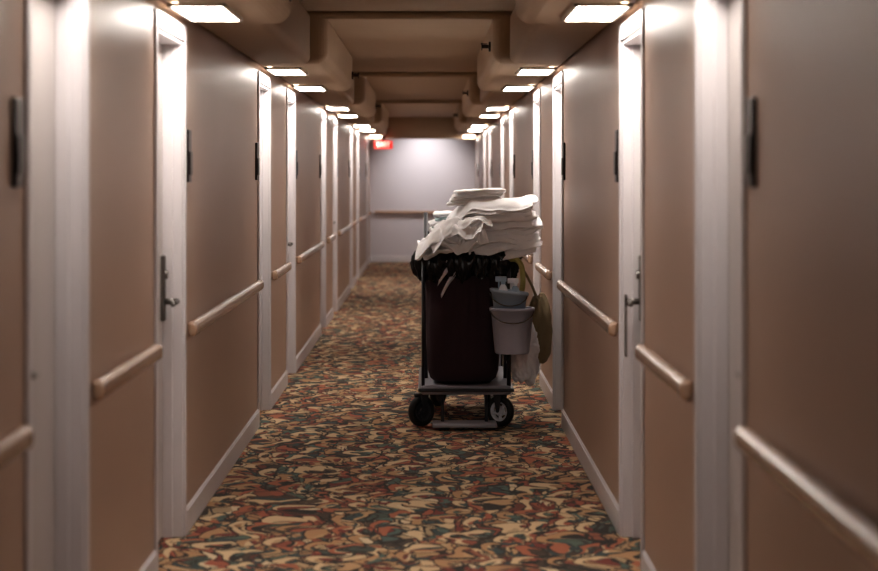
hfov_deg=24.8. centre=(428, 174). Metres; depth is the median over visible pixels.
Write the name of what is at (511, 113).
door
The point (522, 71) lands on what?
ceiling light
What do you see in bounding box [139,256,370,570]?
baseboard
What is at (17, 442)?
handrail
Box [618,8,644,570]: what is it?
door
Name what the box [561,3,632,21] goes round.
ceiling light
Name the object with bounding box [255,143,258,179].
number plaque
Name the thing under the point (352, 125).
ceiling light
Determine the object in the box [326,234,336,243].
handrail
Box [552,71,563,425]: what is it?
door
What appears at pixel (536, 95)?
door
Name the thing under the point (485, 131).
door
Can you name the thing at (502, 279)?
spray bottle
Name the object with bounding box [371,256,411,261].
baseboard
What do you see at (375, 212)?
handrail
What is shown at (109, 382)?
handrail
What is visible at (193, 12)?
ceiling light
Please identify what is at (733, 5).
door leaf
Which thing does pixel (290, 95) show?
door
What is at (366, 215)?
handrail
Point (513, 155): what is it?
number plaque
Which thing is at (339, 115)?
ceiling light
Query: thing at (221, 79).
wall
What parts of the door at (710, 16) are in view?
lever handle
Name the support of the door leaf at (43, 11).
attached to the door frame at (72, 17)
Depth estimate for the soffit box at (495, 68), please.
11.93 m
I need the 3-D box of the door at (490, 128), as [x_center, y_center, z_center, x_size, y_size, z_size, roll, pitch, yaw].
[0.870,0.440,26.050,0.160,2.120,0.924,0,0,0]
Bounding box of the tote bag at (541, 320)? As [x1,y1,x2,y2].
[529,292,552,363]
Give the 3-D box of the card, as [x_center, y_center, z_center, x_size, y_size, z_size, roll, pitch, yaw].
[0.804,0.615,8.162,0.004,0.250,0.075,0,0,0]
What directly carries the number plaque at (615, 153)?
attached to the wall at (812, 65)
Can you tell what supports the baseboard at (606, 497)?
attached to the wall at (812, 65)
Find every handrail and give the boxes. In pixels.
[0,426,33,468]
[93,344,162,399]
[188,280,263,335]
[271,262,291,279]
[296,241,324,263]
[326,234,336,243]
[337,223,352,235]
[359,213,368,221]
[374,211,433,213]
[523,254,532,263]
[535,262,551,279]
[557,280,617,335]
[635,344,692,399]
[735,426,877,570]
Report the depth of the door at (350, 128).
26.45 m
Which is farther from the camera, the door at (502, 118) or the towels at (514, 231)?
the door at (502, 118)
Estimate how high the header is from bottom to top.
0.350 m
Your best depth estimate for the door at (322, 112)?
19.60 m
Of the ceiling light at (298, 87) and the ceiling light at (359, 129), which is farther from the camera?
the ceiling light at (359, 129)
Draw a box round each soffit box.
[174,0,387,130]
[454,0,624,130]
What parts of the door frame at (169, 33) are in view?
lever handle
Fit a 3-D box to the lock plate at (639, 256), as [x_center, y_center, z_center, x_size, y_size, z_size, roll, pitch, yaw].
[0.871,0.465,8.215,0.018,0.270,0.048,0,0,0]
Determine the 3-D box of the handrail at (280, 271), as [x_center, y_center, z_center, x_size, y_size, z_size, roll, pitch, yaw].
[-0.995,0.645,13.488,0.050,0.060,1.325,0,0,0]
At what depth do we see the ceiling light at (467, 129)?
28.31 m
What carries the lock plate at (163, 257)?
attached to the door leaf at (160, 47)
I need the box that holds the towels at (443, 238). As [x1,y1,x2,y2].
[415,214,492,260]
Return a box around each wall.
[0,0,369,570]
[370,139,474,255]
[475,0,877,570]
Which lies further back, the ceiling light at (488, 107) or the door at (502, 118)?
the door at (502, 118)
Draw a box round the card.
[625,295,626,356]
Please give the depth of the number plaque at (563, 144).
11.73 m
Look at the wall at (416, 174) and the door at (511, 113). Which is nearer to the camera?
the door at (511, 113)
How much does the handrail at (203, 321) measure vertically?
0.060 m
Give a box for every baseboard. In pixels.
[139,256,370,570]
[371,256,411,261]
[539,370,655,570]
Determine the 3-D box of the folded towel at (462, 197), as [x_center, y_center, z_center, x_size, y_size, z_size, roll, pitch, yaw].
[0.279,0.134,12.086,0.368,0.113,0.339,0,0,0]
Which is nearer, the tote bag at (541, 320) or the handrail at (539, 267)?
the tote bag at (541, 320)
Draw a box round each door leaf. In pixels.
[32,0,54,570]
[158,44,162,540]
[728,0,739,570]
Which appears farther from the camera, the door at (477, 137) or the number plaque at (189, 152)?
the door at (477, 137)
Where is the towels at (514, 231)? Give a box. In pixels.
[438,195,542,297]
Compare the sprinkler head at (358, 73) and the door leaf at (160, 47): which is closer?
the door leaf at (160, 47)
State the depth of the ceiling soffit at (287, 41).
10.47 m
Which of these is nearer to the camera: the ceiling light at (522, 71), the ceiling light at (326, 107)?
the ceiling light at (522, 71)
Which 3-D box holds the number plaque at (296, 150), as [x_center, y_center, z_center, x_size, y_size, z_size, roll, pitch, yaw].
[-1.011,-0.080,15.290,0.018,0.220,0.100,0,0,0]
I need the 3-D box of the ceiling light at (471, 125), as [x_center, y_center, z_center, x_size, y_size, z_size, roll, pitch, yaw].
[0.655,-0.639,26.050,0.220,0.015,0.730,0,0,0]
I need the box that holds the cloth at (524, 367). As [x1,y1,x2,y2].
[506,322,539,386]
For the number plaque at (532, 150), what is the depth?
15.24 m
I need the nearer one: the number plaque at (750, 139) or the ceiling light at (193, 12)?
the number plaque at (750, 139)
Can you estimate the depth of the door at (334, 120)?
21.98 m
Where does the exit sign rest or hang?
attached to the ceiling at (358, 64)
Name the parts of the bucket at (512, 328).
bail handle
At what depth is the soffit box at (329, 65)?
12.27 m
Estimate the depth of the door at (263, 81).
12.75 m
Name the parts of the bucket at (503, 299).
bail handle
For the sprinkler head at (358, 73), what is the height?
0.059 m
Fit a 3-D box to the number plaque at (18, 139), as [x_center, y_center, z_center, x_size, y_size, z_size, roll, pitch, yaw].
[-1.011,-0.080,4.930,0.018,0.220,0.100,0,0,0]
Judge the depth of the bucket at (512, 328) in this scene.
11.63 m
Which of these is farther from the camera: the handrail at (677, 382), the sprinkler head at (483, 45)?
the sprinkler head at (483, 45)
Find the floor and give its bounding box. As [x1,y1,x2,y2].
[158,262,640,570]
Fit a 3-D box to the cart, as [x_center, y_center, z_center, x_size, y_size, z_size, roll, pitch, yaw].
[0.291,0.860,12.434,0.778,1.280,1.490,0,0,3]
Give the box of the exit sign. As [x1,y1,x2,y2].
[374,135,392,148]
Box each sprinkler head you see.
[352,72,359,78]
[481,42,490,51]
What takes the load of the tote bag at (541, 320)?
hanging from the cart
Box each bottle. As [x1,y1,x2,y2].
[495,276,507,290]
[507,278,519,291]
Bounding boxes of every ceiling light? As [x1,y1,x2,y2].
[167,3,242,21]
[265,67,308,75]
[292,85,327,90]
[324,106,350,109]
[336,114,358,116]
[352,125,370,126]
[359,129,375,130]
[467,129,483,130]
[470,125,488,126]
[479,114,500,116]
[485,106,509,109]
[501,85,535,90]
[515,67,556,75]
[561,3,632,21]
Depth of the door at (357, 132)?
28.83 m
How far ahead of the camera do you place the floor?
9.76 m
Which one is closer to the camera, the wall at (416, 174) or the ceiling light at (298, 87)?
the ceiling light at (298, 87)
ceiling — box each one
[299,0,514,116]
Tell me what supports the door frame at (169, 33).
in the wall at (221, 79)
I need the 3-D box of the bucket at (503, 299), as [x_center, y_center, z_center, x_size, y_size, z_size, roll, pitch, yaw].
[0.470,0.775,11.718,0.230,0.227,0.243,0,0,0]
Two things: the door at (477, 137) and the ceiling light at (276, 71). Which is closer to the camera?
the ceiling light at (276, 71)
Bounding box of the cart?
[408,210,538,427]
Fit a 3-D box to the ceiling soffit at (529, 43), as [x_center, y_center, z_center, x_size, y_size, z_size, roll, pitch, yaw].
[0.635,-0.800,14.500,0.330,0.300,37.000,0,0,0]
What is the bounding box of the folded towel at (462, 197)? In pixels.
[446,188,505,206]
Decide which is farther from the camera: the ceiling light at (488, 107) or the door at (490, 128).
the door at (490, 128)
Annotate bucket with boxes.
[489,306,534,354]
[490,288,528,308]
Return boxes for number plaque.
[11,97,25,186]
[187,130,192,181]
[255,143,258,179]
[296,150,297,178]
[319,155,321,177]
[513,155,514,177]
[531,150,532,178]
[561,143,564,179]
[613,130,617,181]
[744,97,756,186]
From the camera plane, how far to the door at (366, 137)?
33.30 m
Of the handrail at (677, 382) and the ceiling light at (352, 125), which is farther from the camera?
the ceiling light at (352, 125)
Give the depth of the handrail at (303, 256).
16.38 m
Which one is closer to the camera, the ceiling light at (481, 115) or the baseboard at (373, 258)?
the ceiling light at (481, 115)
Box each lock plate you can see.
[161,255,165,320]
[638,255,640,320]
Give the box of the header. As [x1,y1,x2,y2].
[367,117,476,138]
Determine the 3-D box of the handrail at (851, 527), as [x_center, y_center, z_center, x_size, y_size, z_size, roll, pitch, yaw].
[0.775,0.645,3.212,0.050,0.060,3.415,0,0,0]
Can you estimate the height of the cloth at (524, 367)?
0.436 m
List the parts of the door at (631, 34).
lever handle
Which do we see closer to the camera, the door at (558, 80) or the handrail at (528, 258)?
the door at (558, 80)
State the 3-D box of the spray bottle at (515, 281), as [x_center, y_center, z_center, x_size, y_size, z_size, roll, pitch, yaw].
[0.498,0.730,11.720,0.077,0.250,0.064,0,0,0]
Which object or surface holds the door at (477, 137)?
in the wall at (812, 65)
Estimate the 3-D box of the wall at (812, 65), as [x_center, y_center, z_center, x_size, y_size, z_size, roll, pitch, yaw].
[0.900,0.275,15.250,0.200,2.450,38.500,0,0,0]
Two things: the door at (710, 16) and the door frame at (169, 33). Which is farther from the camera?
the door frame at (169, 33)
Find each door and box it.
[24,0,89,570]
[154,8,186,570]
[257,71,270,425]
[286,88,295,372]
[320,109,325,327]
[332,116,336,310]
[349,127,352,287]
[356,131,358,278]
[366,137,367,264]
[476,137,477,188]
[484,131,485,187]
[489,127,491,187]
[501,116,504,197]
[509,109,513,197]
[533,88,540,372]
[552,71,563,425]
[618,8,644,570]
[694,0,745,570]
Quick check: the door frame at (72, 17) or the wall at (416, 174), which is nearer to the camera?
the door frame at (72, 17)
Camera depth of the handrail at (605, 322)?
9.41 m
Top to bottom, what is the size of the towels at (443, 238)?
0.303 m
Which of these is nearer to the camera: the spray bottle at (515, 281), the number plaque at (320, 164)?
the spray bottle at (515, 281)
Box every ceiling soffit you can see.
[163,0,386,134]
[458,0,636,135]

